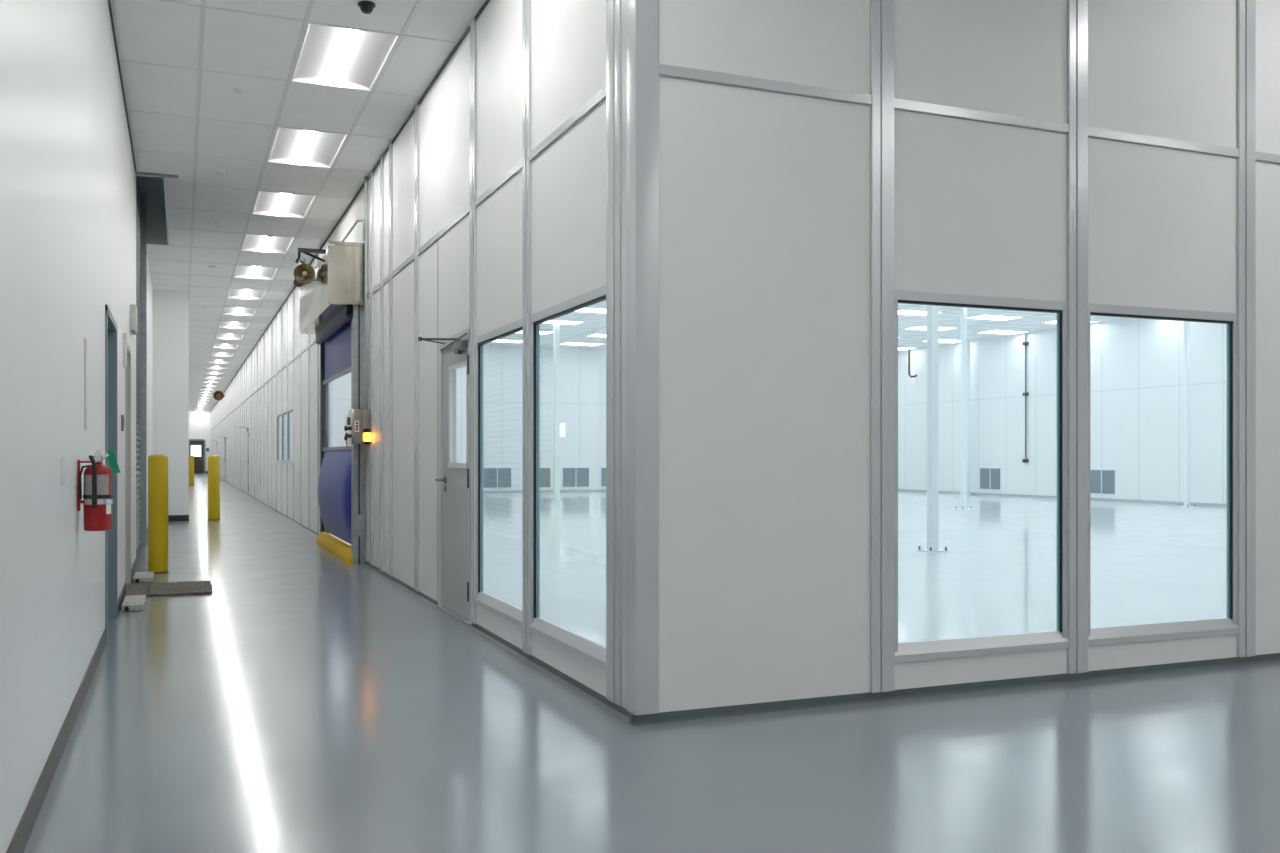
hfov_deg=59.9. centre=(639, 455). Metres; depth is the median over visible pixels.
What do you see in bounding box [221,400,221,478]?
trim
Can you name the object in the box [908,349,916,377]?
pipe
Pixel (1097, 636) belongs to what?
window
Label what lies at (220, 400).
trim
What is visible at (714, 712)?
baseboard
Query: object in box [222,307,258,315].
ceiling light
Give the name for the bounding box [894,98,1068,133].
trim
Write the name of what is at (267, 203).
ceiling light
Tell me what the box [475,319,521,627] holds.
window
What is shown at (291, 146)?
ceiling light
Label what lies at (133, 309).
emergency light
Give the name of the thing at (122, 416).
card reader
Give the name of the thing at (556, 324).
column
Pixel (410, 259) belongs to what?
trim
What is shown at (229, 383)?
trim
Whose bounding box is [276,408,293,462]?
window
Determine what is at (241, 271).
ceiling light
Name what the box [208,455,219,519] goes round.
bollard
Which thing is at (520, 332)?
recessed light
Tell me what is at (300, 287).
trim
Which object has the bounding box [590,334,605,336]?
diffuser
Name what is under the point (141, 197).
rolling shutter
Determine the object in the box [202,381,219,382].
ceiling light
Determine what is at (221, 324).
diffuser
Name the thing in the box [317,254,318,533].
trim
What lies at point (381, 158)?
trim
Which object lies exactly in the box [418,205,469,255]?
trim
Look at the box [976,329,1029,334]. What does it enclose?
recessed light
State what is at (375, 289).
trim
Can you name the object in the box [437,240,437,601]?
trim
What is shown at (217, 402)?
trim
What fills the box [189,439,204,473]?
door
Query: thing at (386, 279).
trim
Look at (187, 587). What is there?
floor mat
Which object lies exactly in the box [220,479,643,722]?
baseboard
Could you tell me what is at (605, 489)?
baseboard
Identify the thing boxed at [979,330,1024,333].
diffuser
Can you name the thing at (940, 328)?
recessed light
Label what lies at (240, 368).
trim
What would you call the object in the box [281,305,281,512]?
trim
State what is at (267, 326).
trim
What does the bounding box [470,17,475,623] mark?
trim
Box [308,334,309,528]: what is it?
trim
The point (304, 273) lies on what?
loudspeaker
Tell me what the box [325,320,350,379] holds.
curtain
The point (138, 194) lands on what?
curtain
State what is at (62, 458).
switch plate
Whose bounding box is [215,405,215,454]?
trim
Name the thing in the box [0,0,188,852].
wall
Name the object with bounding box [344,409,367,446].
control box
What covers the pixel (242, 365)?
trim
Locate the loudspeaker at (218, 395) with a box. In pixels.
[213,391,224,400]
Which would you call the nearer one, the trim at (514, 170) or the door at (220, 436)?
the trim at (514, 170)
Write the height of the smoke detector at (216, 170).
0.030 m
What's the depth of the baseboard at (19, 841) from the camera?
4.57 m
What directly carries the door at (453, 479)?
in the wall at (568, 37)
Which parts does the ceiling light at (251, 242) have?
plate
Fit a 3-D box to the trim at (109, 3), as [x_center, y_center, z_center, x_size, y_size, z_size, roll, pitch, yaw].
[-1.971,-3.271,3.513,0.012,0.035,20.000,0,0,-22]
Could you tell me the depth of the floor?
5.18 m
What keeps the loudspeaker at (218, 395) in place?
attached to the wall at (568, 37)
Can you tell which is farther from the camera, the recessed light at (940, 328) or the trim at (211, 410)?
the trim at (211, 410)
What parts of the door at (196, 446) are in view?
glass pane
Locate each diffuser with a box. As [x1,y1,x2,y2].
[219,322,248,327]
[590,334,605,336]
[907,326,953,330]
[970,315,1020,319]
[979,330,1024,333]
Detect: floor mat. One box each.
[125,583,149,597]
[149,581,211,596]
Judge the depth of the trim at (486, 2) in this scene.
10.87 m
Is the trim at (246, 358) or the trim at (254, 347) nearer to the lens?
the trim at (254, 347)
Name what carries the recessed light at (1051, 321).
in the ceiling at (950, 317)
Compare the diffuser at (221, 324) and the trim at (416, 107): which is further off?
the diffuser at (221, 324)
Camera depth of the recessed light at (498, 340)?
37.67 m
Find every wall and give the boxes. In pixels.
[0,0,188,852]
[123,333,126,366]
[189,411,210,473]
[213,0,605,696]
[279,345,605,490]
[659,0,1279,712]
[898,318,1225,503]
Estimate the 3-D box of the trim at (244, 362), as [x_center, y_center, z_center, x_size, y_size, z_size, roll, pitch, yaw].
[-13.711,-1.323,38.541,0.063,5.155,0.110,0,0,-22]
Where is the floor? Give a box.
[24,473,1279,852]
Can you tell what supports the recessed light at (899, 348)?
in the ceiling at (950, 317)
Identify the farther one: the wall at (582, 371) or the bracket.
the wall at (582, 371)
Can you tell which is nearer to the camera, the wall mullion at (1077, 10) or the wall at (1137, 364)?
the wall mullion at (1077, 10)
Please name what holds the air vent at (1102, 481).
in the wall at (1137, 364)
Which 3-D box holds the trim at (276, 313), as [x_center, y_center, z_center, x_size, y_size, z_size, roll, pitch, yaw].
[-8.361,-1.323,25.603,0.063,5.155,0.110,0,0,-22]
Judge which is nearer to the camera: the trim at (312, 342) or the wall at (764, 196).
the wall at (764, 196)
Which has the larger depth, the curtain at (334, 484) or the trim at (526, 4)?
the curtain at (334, 484)
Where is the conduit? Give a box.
[365,177,367,408]
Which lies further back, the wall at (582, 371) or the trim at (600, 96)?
the wall at (582, 371)
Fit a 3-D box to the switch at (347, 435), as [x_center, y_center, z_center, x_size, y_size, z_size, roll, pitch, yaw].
[-3.356,-0.222,12.734,0.070,0.084,0.068,0,0,-22]
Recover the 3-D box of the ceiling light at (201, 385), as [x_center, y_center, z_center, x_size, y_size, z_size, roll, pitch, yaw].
[-20.125,-3.312,51.894,0.722,0.063,1.444,0,0,-22]
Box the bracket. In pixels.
[295,248,325,263]
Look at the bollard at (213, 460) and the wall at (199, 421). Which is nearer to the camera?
the bollard at (213, 460)
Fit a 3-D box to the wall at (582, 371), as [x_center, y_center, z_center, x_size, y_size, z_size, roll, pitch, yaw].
[-2.162,-1.300,40.281,22.611,5.200,0.100,0,0,-22]
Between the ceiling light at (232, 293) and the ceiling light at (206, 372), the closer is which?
the ceiling light at (232, 293)
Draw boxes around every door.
[105,304,117,642]
[125,343,130,591]
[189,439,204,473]
[220,436,225,481]
[239,426,248,495]
[299,241,367,564]
[418,328,471,625]
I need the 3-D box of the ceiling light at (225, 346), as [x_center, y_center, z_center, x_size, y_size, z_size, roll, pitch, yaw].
[-12.399,-3.312,33.212,0.722,0.063,1.444,0,0,-22]
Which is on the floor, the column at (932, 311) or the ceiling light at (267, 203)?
the column at (932, 311)
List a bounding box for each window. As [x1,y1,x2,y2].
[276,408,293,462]
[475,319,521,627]
[529,285,605,669]
[894,290,1068,662]
[1088,303,1238,646]
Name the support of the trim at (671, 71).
attached to the wall at (764, 196)
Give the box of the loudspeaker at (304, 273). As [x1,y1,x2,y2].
[293,263,315,286]
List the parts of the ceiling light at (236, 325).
plate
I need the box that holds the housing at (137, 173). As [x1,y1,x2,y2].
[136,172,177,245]
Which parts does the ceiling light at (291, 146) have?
plate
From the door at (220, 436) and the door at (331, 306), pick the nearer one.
the door at (331, 306)
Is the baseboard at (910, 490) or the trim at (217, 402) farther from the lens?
the trim at (217, 402)
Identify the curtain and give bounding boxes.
[136,176,140,549]
[318,450,350,543]
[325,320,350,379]
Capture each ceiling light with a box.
[201,385,217,386]
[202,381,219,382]
[203,376,221,378]
[205,371,224,374]
[206,366,227,368]
[208,360,230,362]
[210,352,234,356]
[212,344,238,348]
[215,334,243,339]
[218,321,250,328]
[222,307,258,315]
[227,288,267,299]
[232,265,279,279]
[240,234,295,253]
[251,191,316,218]
[266,127,349,168]
[289,22,401,91]
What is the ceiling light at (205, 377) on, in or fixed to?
attached to the ceiling at (182, 62)
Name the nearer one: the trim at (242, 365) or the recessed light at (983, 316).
the recessed light at (983, 316)
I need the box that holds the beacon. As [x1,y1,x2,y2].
[365,428,370,444]
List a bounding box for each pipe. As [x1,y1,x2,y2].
[342,220,364,241]
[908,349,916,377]
[1022,333,1028,462]
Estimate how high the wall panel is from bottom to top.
0.500 m
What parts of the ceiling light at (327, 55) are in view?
plate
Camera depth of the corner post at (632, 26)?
5.42 m
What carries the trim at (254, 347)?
attached to the wall at (568, 37)
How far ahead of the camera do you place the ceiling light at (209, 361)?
39.00 m
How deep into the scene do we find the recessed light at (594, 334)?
35.80 m
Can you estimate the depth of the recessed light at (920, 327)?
33.83 m
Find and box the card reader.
[121,415,124,430]
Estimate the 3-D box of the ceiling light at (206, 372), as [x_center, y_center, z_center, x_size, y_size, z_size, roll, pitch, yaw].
[-16.814,-3.312,43.888,0.722,0.063,1.444,0,0,-22]
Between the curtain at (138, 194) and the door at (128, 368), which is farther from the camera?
the curtain at (138, 194)
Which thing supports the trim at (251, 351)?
attached to the wall at (568, 37)
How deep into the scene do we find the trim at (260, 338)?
30.71 m
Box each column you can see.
[550,321,562,500]
[917,305,948,551]
[955,307,971,508]
[967,339,973,494]
[1178,321,1195,506]
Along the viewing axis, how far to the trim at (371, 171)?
12.75 m
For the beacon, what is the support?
attached to the wall at (568, 37)
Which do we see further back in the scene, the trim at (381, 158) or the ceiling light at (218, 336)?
the ceiling light at (218, 336)
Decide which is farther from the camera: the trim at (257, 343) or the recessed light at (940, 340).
the recessed light at (940, 340)
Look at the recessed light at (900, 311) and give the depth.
30.05 m
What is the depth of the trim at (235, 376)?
44.95 m
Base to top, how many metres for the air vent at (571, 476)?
0.720 m
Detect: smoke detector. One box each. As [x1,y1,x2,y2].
[215,169,225,172]
[233,88,245,93]
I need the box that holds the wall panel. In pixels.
[560,423,564,436]
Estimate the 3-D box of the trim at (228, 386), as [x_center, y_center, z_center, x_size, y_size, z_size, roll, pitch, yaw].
[-19.060,-1.323,51.478,0.063,5.155,0.110,0,0,-22]
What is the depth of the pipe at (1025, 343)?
35.03 m
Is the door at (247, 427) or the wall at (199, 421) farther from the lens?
the wall at (199, 421)
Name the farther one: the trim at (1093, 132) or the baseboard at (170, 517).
the baseboard at (170, 517)
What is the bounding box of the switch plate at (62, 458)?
[61,457,64,485]
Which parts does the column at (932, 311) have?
plate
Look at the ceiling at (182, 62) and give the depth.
10.88 m
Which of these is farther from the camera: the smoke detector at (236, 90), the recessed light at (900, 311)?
the recessed light at (900, 311)
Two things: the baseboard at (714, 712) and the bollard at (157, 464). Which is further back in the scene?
the bollard at (157, 464)
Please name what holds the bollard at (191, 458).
on the floor
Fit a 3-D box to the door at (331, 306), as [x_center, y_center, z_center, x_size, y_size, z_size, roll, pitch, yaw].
[-4.184,-0.611,14.870,0.456,3.822,3.880,0,0,-22]
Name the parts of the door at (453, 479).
handle, closer arm, frame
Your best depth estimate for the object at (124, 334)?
10.04 m
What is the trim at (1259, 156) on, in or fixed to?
attached to the wall at (764, 196)
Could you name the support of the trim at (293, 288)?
attached to the wall at (568, 37)
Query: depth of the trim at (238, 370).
42.36 m
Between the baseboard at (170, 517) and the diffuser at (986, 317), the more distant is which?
the diffuser at (986, 317)
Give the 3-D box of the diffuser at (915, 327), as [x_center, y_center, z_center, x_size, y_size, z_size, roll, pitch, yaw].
[8.856,-3.891,33.799,1.360,0.010,0.800,0,0,-22]
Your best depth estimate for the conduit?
13.05 m
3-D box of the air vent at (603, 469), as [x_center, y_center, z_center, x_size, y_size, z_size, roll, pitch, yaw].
[-0.951,0.770,40.717,1.040,0.720,0.020,0,0,-22]
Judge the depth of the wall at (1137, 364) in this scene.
32.48 m
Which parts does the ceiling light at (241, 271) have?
plate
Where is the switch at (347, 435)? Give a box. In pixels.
[344,433,350,439]
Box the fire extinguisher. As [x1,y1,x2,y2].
[78,449,119,530]
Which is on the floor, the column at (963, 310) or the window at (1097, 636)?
the column at (963, 310)
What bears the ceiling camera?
attached to the ceiling at (182, 62)
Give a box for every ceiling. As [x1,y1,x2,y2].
[110,0,485,411]
[484,300,1124,350]
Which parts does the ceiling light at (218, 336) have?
plate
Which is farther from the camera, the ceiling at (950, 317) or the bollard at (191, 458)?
the bollard at (191, 458)
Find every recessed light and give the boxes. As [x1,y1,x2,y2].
[492,339,521,342]
[517,331,552,334]
[543,320,584,324]
[560,342,604,345]
[574,307,605,312]
[586,333,605,336]
[898,309,942,315]
[898,347,916,349]
[903,325,926,329]
[921,339,959,342]
[939,326,958,330]
[967,314,1023,320]
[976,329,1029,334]
[1041,320,1099,323]
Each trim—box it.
[108,0,135,172]
[211,410,211,454]
[212,409,212,454]
[213,0,489,407]
[213,340,315,428]
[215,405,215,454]
[217,402,217,454]
[220,400,220,478]
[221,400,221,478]
[227,387,227,481]
[228,386,228,482]
[229,383,229,483]
[232,380,232,484]
[235,376,235,486]
[238,370,238,488]
[240,368,240,489]
[242,365,242,490]
[244,362,244,491]
[246,358,246,425]
[251,351,251,495]
[254,347,254,497]
[257,343,257,499]
[260,338,260,500]
[267,326,267,505]
[276,313,276,510]
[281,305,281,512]
[287,298,287,516]
[293,288,293,519]
[300,287,301,523]
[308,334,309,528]
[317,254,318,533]
[370,170,373,564]
[373,283,379,293]
[380,155,383,570]
[382,275,388,285]
[389,142,392,575]
[391,254,413,277]
[414,102,418,590]
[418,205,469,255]
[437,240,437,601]
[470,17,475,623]
[475,159,521,207]
[522,0,530,654]
[529,86,605,161]
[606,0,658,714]
[659,64,871,105]
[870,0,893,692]
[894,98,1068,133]
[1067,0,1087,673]
[1088,127,1238,157]
[1237,0,1254,656]
[1255,151,1279,163]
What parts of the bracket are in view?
drop arm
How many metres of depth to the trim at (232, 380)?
47.54 m
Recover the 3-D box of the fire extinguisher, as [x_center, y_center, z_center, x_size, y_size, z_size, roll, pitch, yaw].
[-2.772,0.172,5.664,0.148,0.415,0.178,0,0,25]
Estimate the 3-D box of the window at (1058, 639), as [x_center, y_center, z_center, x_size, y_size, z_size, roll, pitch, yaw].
[1.905,0.110,6.196,1.205,2.000,0.057,0,0,-22]
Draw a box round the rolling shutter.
[136,176,146,549]
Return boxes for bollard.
[148,455,168,573]
[189,456,193,484]
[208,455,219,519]
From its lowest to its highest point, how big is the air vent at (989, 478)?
0.720 m
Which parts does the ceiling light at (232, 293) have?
plate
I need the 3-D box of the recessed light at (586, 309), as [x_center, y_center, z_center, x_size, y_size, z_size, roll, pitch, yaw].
[-1.309,-3.890,29.596,1.400,0.020,0.840,0,0,-22]
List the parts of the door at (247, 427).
frame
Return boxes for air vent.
[483,468,511,487]
[540,467,550,487]
[562,467,589,486]
[601,467,605,486]
[979,468,1000,489]
[1090,469,1115,494]
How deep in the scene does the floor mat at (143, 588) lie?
10.68 m
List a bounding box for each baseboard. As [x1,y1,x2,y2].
[6,557,136,852]
[168,515,188,520]
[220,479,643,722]
[483,489,605,492]
[629,653,1279,725]
[898,489,1225,506]
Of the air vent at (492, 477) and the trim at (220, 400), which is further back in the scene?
the trim at (220, 400)
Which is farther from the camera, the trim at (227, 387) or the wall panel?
the trim at (227, 387)
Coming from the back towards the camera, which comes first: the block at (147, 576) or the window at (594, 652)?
the block at (147, 576)
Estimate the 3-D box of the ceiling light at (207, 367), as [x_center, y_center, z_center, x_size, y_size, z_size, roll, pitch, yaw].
[-15.710,-3.312,41.219,0.722,0.063,1.444,0,0,-22]
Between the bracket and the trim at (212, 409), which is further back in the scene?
the trim at (212, 409)
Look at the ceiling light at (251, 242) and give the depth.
17.39 m
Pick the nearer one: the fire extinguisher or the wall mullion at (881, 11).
the fire extinguisher
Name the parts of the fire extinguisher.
lever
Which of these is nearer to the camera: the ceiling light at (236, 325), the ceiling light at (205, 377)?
the ceiling light at (236, 325)
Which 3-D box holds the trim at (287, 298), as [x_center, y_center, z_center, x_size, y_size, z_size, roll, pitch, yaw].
[-7.291,-1.323,23.016,0.063,5.155,0.110,0,0,-22]
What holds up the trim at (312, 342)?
attached to the wall at (568, 37)
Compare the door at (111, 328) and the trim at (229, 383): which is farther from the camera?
the trim at (229, 383)
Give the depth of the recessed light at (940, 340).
37.53 m
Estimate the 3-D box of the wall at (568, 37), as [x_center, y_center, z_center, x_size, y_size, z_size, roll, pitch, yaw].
[-15.929,-1.323,43.930,0.045,5.155,82.634,0,0,-22]
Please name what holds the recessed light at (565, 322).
in the ceiling at (950, 317)
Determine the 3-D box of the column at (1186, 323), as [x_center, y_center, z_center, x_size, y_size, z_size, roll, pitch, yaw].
[13.998,-1.300,28.405,0.300,5.200,0.300,0,0,-22]
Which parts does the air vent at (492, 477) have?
frame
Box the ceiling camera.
[358,0,375,13]
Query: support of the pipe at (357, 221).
attached to the door at (331, 306)
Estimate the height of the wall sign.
0.500 m
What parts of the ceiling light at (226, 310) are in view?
plate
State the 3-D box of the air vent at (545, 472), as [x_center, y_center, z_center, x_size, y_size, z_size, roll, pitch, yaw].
[-3.677,0.770,39.589,1.040,0.720,0.020,0,0,-22]
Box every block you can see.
[122,595,145,610]
[133,571,153,582]
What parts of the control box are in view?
button plate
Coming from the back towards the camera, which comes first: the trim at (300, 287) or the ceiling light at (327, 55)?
the trim at (300, 287)
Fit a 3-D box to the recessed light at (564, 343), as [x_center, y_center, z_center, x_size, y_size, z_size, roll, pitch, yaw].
[-2.035,-3.890,38.548,1.400,0.020,0.840,0,0,-22]
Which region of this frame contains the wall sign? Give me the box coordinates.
[84,338,86,430]
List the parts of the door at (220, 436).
frame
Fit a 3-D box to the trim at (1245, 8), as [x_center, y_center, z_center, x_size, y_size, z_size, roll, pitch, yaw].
[3.789,-1.323,6.970,0.148,5.155,0.068,0,0,-22]
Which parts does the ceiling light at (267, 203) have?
plate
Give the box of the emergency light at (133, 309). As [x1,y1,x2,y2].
[130,304,136,334]
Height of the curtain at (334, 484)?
1.190 m
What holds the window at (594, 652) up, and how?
in the wall at (568, 37)
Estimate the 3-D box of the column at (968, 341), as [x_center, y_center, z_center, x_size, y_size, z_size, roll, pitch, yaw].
[10.962,-1.300,37.213,0.300,5.200,0.300,0,0,-22]
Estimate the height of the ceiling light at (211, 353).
0.063 m
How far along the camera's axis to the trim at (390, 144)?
11.62 m
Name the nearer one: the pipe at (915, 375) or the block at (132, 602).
the block at (132, 602)
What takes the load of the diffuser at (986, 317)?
attached to the recessed light at (983, 316)

